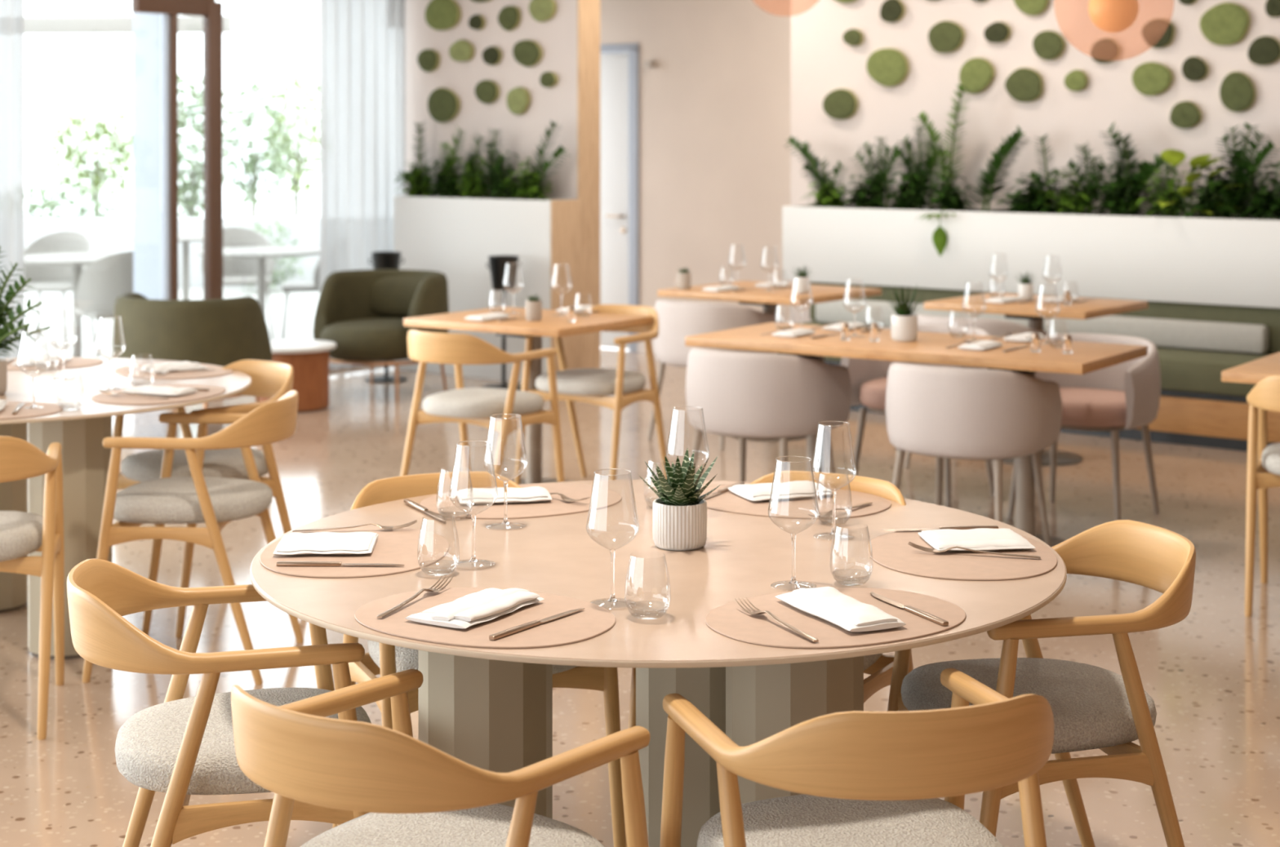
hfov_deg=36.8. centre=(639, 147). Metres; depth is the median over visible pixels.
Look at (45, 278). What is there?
chair
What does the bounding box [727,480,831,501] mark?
folded napkin
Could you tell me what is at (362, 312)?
lounge armchair
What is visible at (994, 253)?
wine glass
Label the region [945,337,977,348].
fork
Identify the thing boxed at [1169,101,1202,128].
disc
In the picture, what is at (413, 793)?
wooden armchair
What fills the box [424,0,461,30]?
disc
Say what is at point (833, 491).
wine glass
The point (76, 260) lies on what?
table
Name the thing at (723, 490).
table knife
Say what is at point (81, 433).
round table
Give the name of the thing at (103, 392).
fork
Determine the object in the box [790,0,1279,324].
wall
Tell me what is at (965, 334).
water tumbler
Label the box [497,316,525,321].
table knife
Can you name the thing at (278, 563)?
table knife
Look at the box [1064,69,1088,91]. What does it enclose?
disc
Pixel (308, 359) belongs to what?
coffee table
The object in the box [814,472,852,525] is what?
water tumbler
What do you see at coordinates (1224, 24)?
disc
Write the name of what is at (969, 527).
table knife
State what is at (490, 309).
water tumbler
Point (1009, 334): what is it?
fork
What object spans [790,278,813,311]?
bowl
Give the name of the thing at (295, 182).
tree
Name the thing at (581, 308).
folded napkin
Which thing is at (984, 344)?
folded napkin
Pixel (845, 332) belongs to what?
glass shaker
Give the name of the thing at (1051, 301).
wine glass
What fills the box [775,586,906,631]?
folded napkin
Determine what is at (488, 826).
seat cushion
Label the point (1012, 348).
table knife
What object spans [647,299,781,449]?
tub chair
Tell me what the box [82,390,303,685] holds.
wooden armchair
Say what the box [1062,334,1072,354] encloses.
glass shaker
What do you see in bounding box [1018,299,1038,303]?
table knife
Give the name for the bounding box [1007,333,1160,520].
tub chair
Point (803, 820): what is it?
seat cushion
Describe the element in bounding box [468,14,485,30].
disc
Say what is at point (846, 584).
water tumbler
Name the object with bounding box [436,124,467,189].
plant
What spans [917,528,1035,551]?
folded napkin
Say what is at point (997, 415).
tub chair
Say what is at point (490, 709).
round table
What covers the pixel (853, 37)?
disc
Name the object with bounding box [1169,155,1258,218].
plant
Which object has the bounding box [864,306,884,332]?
water tumbler
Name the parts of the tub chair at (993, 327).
leg, leg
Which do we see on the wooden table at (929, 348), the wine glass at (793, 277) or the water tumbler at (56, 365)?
the wine glass at (793, 277)
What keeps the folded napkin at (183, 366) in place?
on the placemat at (218, 371)
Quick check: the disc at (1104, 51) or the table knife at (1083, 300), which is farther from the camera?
the disc at (1104, 51)
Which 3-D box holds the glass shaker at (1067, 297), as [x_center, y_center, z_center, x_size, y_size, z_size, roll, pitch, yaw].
[2.003,0.703,9.020,0.036,0.068,0.036,0,0,0]
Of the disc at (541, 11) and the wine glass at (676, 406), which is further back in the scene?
the disc at (541, 11)
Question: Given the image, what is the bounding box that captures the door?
[600,52,628,349]
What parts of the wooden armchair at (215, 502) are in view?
leg, rail, leg, rail, backrest rail, leg, rail, leg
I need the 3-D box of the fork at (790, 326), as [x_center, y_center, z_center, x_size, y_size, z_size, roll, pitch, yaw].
[0.554,0.737,7.764,0.026,0.016,0.249,0,1,35]
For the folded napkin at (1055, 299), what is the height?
0.023 m
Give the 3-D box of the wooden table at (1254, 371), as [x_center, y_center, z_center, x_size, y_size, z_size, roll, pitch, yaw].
[2.504,1.132,6.594,0.818,0.750,0.690,0,1,34]
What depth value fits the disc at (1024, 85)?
11.02 m
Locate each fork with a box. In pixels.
[56,357,71,364]
[97,389,168,399]
[144,368,214,374]
[292,520,417,532]
[377,576,453,618]
[549,493,590,502]
[734,597,818,642]
[760,325,795,335]
[808,502,872,519]
[811,320,843,328]
[907,542,1040,559]
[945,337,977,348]
[990,331,1019,340]
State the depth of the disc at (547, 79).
12.16 m
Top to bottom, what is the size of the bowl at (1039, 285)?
0.134 m
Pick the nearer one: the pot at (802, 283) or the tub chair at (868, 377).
the tub chair at (868, 377)
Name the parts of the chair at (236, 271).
backrest, seat, leg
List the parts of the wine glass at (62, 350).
stem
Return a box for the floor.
[0,346,1279,846]
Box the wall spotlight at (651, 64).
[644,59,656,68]
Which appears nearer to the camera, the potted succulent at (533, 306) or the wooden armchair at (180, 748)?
the wooden armchair at (180, 748)
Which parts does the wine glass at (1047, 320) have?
stem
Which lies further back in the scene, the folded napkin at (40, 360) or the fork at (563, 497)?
the folded napkin at (40, 360)
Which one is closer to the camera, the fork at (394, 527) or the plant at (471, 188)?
the fork at (394, 527)
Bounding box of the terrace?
[24,217,319,358]
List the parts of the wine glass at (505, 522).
stem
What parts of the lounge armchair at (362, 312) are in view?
leg, ring frame, leg, leg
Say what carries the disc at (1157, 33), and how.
attached to the wall at (822, 64)
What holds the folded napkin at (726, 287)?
on the wooden table at (770, 300)
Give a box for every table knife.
[7,357,14,363]
[12,402,24,414]
[175,386,208,391]
[276,561,404,566]
[404,499,446,521]
[488,608,584,640]
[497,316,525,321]
[703,481,744,499]
[732,288,756,292]
[810,333,839,338]
[860,326,888,332]
[870,591,948,626]
[881,525,998,530]
[1002,345,1029,352]
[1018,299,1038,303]
[1047,337,1063,343]
[1076,298,1094,302]
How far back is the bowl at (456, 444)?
3.60 m
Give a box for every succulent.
[525,293,543,321]
[637,448,719,551]
[677,266,690,289]
[792,264,812,293]
[882,284,924,342]
[1015,271,1036,300]
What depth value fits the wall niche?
12.47 m
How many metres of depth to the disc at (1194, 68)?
10.39 m
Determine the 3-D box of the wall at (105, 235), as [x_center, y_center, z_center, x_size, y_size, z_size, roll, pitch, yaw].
[-5.600,1.069,19.610,7.500,0.700,0.300,0,0,-4]
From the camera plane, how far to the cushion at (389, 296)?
11.71 m
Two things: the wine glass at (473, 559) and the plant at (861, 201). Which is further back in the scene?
the plant at (861, 201)
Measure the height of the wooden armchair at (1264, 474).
0.786 m
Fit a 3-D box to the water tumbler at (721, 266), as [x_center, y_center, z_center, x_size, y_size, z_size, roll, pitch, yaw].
[0.456,0.675,10.126,0.078,0.104,0.078,0,0,0]
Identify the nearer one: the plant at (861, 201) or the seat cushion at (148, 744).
the seat cushion at (148, 744)
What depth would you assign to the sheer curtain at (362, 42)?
12.60 m
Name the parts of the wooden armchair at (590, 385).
leg, leg, rail, backrest rail, leg, rail, rail, leg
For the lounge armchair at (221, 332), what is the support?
on the floor
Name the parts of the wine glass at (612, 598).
stem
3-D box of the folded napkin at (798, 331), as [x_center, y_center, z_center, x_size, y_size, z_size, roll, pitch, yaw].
[0.613,0.736,7.681,0.119,0.023,0.190,0,1,34]
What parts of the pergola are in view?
post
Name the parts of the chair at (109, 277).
leg, seat, leg, backrest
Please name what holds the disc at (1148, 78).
attached to the wall at (822, 64)
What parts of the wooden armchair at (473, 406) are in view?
leg, rail, leg, backrest rail, leg, rail, rail, leg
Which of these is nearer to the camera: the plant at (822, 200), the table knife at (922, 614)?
the table knife at (922, 614)
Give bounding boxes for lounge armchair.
[112,293,272,436]
[312,269,448,402]
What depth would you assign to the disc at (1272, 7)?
10.13 m
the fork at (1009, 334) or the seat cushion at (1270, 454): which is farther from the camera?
the fork at (1009, 334)
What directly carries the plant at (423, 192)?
on the planter box at (455, 237)
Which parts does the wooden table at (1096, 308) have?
mounting plate, post, plate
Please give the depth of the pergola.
16.09 m
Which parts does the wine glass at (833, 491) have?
stem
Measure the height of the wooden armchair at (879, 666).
0.786 m
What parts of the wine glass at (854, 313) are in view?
stem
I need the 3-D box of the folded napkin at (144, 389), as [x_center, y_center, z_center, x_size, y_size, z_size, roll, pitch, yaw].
[-1.484,0.749,5.947,0.200,0.019,0.124,0,1,22]
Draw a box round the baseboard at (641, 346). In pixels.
[637,342,654,354]
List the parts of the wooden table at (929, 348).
mounting plate, post, mounting plate, post, plate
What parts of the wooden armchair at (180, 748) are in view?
leg, leg, rail, backrest rail, rail, leg, leg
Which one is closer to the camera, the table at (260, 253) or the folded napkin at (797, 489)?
the folded napkin at (797, 489)
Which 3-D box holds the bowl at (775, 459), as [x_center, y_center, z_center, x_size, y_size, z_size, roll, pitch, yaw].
[0.274,0.623,3.435,0.092,0.134,0.092,0,0,0]
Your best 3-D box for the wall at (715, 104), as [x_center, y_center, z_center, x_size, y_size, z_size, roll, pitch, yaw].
[0.347,-0.050,13.438,3.200,3.000,0.120,0,1,38]
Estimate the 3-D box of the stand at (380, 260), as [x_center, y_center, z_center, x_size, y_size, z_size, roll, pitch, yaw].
[-1.595,1.059,12.109,0.270,0.805,0.270,0,0,-11]
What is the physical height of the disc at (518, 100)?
0.181 m
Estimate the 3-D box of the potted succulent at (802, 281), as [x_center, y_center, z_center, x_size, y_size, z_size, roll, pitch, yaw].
[0.814,0.661,9.708,0.111,0.140,0.122,0,1,-31]
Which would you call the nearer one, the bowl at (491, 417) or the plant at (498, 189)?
the bowl at (491, 417)
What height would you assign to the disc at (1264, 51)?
0.159 m
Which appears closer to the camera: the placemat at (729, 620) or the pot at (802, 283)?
the placemat at (729, 620)
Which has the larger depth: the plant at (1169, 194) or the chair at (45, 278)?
the chair at (45, 278)
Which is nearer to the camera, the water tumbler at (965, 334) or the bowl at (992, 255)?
the water tumbler at (965, 334)
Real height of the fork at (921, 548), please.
0.016 m
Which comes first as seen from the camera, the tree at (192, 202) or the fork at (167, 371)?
the fork at (167, 371)
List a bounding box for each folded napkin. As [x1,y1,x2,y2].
[0,400,8,410]
[11,355,60,365]
[120,385,198,395]
[138,360,208,373]
[273,532,378,555]
[404,588,543,628]
[455,486,551,504]
[463,312,510,320]
[555,305,593,312]
[701,284,738,291]
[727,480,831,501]
[754,281,790,287]
[771,328,815,337]
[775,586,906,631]
[822,322,864,330]
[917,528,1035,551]
[957,340,1003,350]
[983,296,1021,303]
[1002,332,1044,342]
[1041,295,1079,302]
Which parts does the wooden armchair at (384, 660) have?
leg, rail, rail, leg, backrest rail, rail, leg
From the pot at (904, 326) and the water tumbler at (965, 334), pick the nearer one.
the pot at (904, 326)
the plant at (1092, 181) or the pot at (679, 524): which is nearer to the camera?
the pot at (679, 524)
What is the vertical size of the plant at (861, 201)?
0.243 m
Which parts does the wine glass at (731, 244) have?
stem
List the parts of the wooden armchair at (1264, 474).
leg, rail, leg, backrest rail, rail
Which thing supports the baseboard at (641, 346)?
attached to the wall at (715, 104)
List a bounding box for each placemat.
[0,401,62,419]
[4,357,103,370]
[91,384,226,404]
[115,363,232,378]
[259,526,448,577]
[354,587,616,648]
[419,483,622,519]
[699,483,891,519]
[705,587,965,648]
[866,528,1057,581]
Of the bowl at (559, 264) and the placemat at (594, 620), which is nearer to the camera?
the placemat at (594, 620)
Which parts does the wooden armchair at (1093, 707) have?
leg, rail, leg, leg, rail, backrest rail, rail, leg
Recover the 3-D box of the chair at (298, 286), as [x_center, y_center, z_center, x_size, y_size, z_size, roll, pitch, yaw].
[-2.389,1.045,14.212,0.522,0.842,0.560,0,0,-10]
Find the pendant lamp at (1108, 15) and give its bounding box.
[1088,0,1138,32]
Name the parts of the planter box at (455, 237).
panel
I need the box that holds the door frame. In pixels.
[600,43,639,352]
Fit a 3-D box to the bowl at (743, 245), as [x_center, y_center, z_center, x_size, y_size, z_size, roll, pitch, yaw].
[0.504,0.568,9.982,0.092,0.134,0.092,0,0,0]
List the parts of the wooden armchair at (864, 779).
leg, leg, leg, leg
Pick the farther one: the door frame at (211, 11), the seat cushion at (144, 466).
the door frame at (211, 11)
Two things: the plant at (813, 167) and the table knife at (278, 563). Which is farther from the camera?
the plant at (813, 167)
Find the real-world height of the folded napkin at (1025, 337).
0.023 m
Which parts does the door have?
handle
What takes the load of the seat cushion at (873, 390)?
on the tub chair at (868, 377)
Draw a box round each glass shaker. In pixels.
[566,306,575,322]
[840,322,849,340]
[869,323,879,341]
[1030,333,1040,352]
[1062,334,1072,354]
[1063,290,1071,305]
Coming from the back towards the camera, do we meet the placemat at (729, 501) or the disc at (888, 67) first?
the disc at (888, 67)
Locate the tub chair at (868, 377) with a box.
[840,324,994,507]
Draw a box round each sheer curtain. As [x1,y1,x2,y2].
[0,0,25,359]
[319,0,405,368]
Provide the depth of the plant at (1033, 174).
10.72 m
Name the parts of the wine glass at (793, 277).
stem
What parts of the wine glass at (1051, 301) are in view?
stem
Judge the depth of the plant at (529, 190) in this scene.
12.05 m
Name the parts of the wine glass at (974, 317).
stem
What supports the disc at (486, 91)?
attached to the wall niche
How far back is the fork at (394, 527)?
3.89 m
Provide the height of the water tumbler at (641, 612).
0.104 m
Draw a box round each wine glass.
[17,329,50,408]
[48,308,77,378]
[95,315,125,390]
[448,440,497,566]
[483,413,528,527]
[502,262,523,314]
[551,263,571,315]
[586,468,639,604]
[666,406,709,469]
[728,244,746,288]
[760,246,778,291]
[768,456,819,587]
[790,277,813,334]
[810,421,857,538]
[843,278,866,337]
[962,281,986,341]
[989,253,1008,297]
[1035,284,1060,344]
[1042,254,1062,303]
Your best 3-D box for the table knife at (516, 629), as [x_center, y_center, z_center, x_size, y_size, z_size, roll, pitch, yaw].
[-0.168,0.778,3.156,0.016,0.008,0.238,0,1,35]
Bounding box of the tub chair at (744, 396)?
[685,348,851,481]
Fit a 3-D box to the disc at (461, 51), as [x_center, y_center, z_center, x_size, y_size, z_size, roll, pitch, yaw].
[-1.175,-0.640,12.648,0.211,0.146,0.046,0,1,38]
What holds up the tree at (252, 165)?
on the terrace
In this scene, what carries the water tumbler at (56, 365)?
on the round table at (81, 433)
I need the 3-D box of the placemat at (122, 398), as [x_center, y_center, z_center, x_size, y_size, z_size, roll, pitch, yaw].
[-1.486,0.760,5.948,0.356,0.003,0.450,0,1,21]
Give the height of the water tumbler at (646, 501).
0.104 m
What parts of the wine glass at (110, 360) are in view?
stem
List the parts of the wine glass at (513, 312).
stem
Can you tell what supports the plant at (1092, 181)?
in the planter box at (1234, 261)
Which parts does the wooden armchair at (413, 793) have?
leg, leg, leg, leg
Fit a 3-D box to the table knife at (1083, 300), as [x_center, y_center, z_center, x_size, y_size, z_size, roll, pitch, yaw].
[2.144,0.731,9.247,0.016,0.008,0.238,0,1,33]
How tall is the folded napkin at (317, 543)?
0.019 m
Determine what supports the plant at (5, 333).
on the round table at (81, 433)
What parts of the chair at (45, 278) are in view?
leg, seat, backrest, leg, leg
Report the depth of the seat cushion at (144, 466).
6.16 m
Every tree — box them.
[40,98,133,217]
[177,71,231,217]
[222,74,302,217]
[257,68,319,217]
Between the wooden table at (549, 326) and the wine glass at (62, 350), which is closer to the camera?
the wine glass at (62, 350)
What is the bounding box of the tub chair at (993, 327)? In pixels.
[904,314,1047,479]
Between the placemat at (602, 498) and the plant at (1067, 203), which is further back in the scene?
the plant at (1067, 203)
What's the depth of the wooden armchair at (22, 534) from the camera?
5.07 m
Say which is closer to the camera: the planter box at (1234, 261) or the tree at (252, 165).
the planter box at (1234, 261)
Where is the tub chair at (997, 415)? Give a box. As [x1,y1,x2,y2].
[885,362,1062,546]
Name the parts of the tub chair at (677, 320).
leg, leg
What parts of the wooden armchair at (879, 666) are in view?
leg, backrest rail, rail, rail, leg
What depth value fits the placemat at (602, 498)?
4.17 m
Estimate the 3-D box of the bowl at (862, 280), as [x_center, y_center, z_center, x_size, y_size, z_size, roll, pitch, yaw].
[0.850,0.588,7.625,0.092,0.134,0.092,0,0,0]
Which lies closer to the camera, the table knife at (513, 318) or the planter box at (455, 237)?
the table knife at (513, 318)
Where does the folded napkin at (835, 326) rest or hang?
on the wooden table at (929, 348)
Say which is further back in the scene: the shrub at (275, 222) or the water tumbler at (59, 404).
the shrub at (275, 222)
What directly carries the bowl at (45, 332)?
on the wine glass at (33, 377)
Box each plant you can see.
[0,246,51,395]
[394,160,440,196]
[395,120,434,191]
[418,157,466,197]
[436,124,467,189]
[445,156,491,198]
[460,133,488,183]
[478,150,524,199]
[480,127,511,198]
[501,156,555,199]
[523,120,570,199]
[784,135,847,197]
[800,177,850,208]
[836,175,894,208]
[848,136,907,208]
[875,162,937,210]
[887,125,946,210]
[911,84,973,201]
[922,168,982,211]
[969,125,1031,212]
[989,173,1063,213]
[1024,133,1066,208]
[1037,170,1106,214]
[1059,140,1109,214]
[1075,157,1154,216]
[1099,121,1176,216]
[1128,154,1201,217]
[1157,149,1244,217]
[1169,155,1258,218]
[1215,122,1279,215]
[1222,160,1279,220]
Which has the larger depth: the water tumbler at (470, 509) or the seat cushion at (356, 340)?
the seat cushion at (356, 340)
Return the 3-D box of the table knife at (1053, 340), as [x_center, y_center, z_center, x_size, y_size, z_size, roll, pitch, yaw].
[1.623,0.746,7.476,0.016,0.008,0.238,0,1,33]
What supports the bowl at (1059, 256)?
on the wine glass at (1051, 301)
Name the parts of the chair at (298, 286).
leg, seat, backrest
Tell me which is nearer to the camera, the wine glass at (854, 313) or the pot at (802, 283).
the wine glass at (854, 313)
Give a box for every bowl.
[17,332,50,377]
[48,311,77,350]
[95,319,125,359]
[448,444,497,515]
[483,417,528,481]
[502,264,523,293]
[551,264,571,294]
[586,473,639,551]
[728,244,746,270]
[768,458,819,534]
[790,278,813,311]
[810,424,857,490]
[843,280,866,313]
[962,282,986,317]
[989,254,1008,281]
[1035,284,1060,319]
[1042,256,1062,284]
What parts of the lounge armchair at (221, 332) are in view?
leg, ring frame, leg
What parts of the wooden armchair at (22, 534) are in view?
rail, backrest rail, rail, leg, rail, leg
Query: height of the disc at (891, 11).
0.151 m
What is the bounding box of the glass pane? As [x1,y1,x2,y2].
[133,12,170,299]
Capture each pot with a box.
[525,300,542,321]
[653,497,706,551]
[795,276,809,293]
[891,313,917,342]
[1018,283,1033,300]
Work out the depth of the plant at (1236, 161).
10.04 m
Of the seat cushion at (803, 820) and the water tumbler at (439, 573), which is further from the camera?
the water tumbler at (439, 573)
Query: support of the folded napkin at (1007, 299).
on the wooden table at (1096, 308)
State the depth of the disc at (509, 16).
12.36 m
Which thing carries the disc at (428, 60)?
attached to the wall niche
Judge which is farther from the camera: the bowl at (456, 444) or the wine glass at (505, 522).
the wine glass at (505, 522)
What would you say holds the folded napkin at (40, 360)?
on the placemat at (74, 362)
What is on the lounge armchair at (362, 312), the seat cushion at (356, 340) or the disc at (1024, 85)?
the seat cushion at (356, 340)
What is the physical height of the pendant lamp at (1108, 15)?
1.171 m
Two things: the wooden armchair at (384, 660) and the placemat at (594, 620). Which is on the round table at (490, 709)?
the placemat at (594, 620)
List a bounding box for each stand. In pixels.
[364,251,408,382]
[481,255,521,390]
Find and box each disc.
[417,48,440,72]
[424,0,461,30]
[427,87,460,122]
[448,39,475,62]
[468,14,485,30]
[471,0,491,2]
[474,80,499,103]
[482,46,502,65]
[497,5,521,31]
[506,86,531,115]
[512,40,542,66]
[528,0,556,22]
[539,71,558,88]
[822,88,857,119]
[835,0,857,3]
[842,28,863,46]
[866,48,909,87]
[880,0,905,22]
[928,20,964,53]
[959,57,995,93]
[983,21,1011,43]
[1004,67,1043,102]
[1013,0,1049,16]
[1032,30,1065,60]
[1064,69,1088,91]
[1090,38,1119,63]
[1132,62,1173,96]
[1141,17,1175,48]
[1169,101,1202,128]
[1178,0,1196,4]
[1182,56,1208,81]
[1199,2,1250,45]
[1219,71,1256,112]
[1247,35,1279,66]
[1265,0,1279,17]
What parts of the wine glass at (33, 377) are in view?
stem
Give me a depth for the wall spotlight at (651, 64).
13.51 m
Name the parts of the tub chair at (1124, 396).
leg, leg, seat frame, leg, leg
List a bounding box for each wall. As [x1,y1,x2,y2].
[24,217,319,288]
[600,0,791,343]
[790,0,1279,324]
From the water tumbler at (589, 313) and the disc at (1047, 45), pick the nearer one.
the water tumbler at (589, 313)
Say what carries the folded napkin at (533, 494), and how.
on the placemat at (602, 498)
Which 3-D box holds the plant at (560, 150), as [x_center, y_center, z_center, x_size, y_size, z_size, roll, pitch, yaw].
[-0.574,0.097,12.010,0.346,0.542,0.102,0,1,31]
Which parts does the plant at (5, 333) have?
pot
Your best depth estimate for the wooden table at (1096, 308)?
9.08 m
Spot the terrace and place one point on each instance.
(301, 308)
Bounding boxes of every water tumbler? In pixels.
[35,339,58,371]
[57,373,84,410]
[128,355,154,386]
[417,516,459,576]
[436,467,473,519]
[488,292,506,313]
[573,293,591,317]
[624,554,671,619]
[644,459,675,509]
[719,266,733,285]
[772,271,786,289]
[774,305,794,330]
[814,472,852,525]
[829,524,873,586]
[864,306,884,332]
[948,310,968,337]
[988,276,1004,297]
[1048,320,1068,347]
[1062,281,1078,303]
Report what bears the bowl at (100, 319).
on the wine glass at (110, 360)
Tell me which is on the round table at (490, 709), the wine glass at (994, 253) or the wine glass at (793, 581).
the wine glass at (793, 581)
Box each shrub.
[24,177,131,217]
[239,214,305,292]
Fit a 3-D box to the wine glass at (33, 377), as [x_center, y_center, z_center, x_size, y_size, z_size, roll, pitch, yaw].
[-1.777,0.650,5.646,0.092,0.228,0.092,0,0,0]
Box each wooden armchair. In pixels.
[0,435,64,740]
[66,558,371,846]
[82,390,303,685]
[112,360,293,638]
[231,669,649,846]
[332,471,626,846]
[400,329,564,482]
[515,304,667,484]
[625,471,913,846]
[659,668,1053,846]
[887,520,1195,846]
[1244,374,1279,617]
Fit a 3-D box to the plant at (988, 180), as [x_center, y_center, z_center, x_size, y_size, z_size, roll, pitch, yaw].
[2.042,0.136,10.929,0.382,0.530,0.134,0,1,31]
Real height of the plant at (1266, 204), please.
0.345 m
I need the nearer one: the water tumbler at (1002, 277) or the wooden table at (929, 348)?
the wooden table at (929, 348)
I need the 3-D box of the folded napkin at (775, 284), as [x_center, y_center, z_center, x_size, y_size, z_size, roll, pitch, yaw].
[0.692,0.716,10.106,0.116,0.023,0.190,0,1,38]
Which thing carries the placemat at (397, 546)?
on the round table at (490, 709)
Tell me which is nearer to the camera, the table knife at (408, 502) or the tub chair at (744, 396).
the table knife at (408, 502)
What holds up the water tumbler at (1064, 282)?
on the wooden table at (1096, 308)
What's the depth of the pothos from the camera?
10.88 m
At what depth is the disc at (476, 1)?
12.52 m
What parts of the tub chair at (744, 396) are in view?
leg, leg, seat frame, leg, leg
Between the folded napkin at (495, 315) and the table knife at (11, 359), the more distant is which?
the folded napkin at (495, 315)
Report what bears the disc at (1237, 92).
attached to the wall at (822, 64)
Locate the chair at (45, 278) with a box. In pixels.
[24,231,96,350]
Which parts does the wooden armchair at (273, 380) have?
leg, rail, leg, leg, backrest rail, rail, rail, leg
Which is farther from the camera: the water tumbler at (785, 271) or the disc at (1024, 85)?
the disc at (1024, 85)
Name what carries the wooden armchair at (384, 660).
on the floor
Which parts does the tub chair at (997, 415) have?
leg, leg, seat frame, leg, leg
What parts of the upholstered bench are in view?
backrest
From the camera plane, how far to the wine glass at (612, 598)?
3.30 m
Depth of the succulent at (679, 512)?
3.73 m
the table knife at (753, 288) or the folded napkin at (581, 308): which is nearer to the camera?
the folded napkin at (581, 308)
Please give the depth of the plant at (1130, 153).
10.44 m
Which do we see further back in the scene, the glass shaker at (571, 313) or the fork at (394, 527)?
the glass shaker at (571, 313)
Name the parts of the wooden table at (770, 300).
mounting plate, plate, post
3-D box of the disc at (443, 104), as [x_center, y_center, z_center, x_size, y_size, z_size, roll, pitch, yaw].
[-1.302,-0.284,12.751,0.279,0.234,0.047,0,1,38]
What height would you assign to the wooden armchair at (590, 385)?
0.786 m
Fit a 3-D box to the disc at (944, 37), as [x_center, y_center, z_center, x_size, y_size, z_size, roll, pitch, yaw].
[1.804,-0.655,11.349,0.237,0.194,0.046,0,1,38]
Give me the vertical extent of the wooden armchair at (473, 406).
0.786 m
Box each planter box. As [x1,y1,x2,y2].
[393,195,581,382]
[782,204,1279,308]
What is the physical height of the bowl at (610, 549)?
0.134 m
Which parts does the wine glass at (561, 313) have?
stem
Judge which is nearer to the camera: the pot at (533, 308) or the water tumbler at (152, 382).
the water tumbler at (152, 382)
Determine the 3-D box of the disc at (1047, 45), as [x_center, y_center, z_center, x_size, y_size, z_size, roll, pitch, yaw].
[2.323,-0.583,10.944,0.195,0.172,0.046,0,1,38]
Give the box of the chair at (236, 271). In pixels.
[201,226,275,339]
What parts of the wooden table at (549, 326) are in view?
mounting plate, post, plate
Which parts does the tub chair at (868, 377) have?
leg, seat frame, leg, leg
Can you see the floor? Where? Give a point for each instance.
(1211, 677)
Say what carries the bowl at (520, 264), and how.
on the wine glass at (513, 312)
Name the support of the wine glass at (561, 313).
on the wooden table at (549, 326)
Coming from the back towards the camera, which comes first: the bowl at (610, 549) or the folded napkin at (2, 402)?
the folded napkin at (2, 402)
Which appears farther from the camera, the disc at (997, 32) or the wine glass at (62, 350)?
the disc at (997, 32)
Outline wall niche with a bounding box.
[404,0,577,199]
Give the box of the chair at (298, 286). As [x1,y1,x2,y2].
[280,257,319,340]
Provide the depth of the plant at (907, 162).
11.23 m
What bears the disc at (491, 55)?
attached to the wall niche
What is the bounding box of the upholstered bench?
[795,281,1279,451]
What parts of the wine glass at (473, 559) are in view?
stem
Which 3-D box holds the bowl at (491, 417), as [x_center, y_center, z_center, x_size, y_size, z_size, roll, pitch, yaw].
[-0.276,0.618,3.954,0.092,0.134,0.092,0,0,0]
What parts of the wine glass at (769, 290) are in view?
stem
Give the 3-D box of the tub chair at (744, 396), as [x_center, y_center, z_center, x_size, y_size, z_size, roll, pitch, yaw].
[0.475,1.141,7.594,0.606,0.720,0.552,0,1,33]
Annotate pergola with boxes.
[24,15,232,298]
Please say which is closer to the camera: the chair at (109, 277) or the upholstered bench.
the upholstered bench
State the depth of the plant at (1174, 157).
10.09 m
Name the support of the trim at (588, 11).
attached to the wall niche
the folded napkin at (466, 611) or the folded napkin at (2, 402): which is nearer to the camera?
the folded napkin at (466, 611)
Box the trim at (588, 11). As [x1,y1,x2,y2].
[577,0,599,368]
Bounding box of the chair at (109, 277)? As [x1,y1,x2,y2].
[71,251,133,357]
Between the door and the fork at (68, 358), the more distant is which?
the door
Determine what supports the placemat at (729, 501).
on the round table at (490, 709)
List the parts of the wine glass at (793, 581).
stem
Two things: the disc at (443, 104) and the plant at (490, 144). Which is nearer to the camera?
the plant at (490, 144)
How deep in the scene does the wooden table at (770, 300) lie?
9.74 m
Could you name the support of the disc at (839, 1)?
attached to the wall at (822, 64)
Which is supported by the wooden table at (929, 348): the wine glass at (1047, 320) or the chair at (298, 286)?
the wine glass at (1047, 320)
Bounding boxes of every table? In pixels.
[0,357,251,659]
[24,253,117,357]
[128,233,203,299]
[195,246,319,318]
[249,480,1066,846]
[258,339,336,413]
[403,306,652,484]
[657,280,881,440]
[684,322,1147,547]
[924,292,1147,466]
[1221,351,1279,384]
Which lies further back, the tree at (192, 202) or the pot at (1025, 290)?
the tree at (192, 202)
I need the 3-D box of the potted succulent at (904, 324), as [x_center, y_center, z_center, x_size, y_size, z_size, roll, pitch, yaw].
[1.028,0.639,7.495,0.157,0.220,0.181,0,1,-44]
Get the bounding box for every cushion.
[0,511,43,561]
[113,476,272,524]
[115,688,371,795]
[120,448,268,482]
[300,804,604,846]
[320,318,409,361]
[367,640,577,674]
[368,275,424,317]
[422,387,544,418]
[535,368,646,395]
[697,794,1003,846]
[795,320,1273,396]
[815,298,1268,354]
[859,377,887,409]
[863,653,882,671]
[901,657,1156,754]
[1059,387,1126,427]
[1261,442,1279,475]
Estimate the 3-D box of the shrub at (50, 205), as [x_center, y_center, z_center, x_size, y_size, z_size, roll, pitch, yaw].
[-7.931,0.896,26.015,2.084,0.988,1.334,0,0,0]
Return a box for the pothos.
[915,207,955,256]

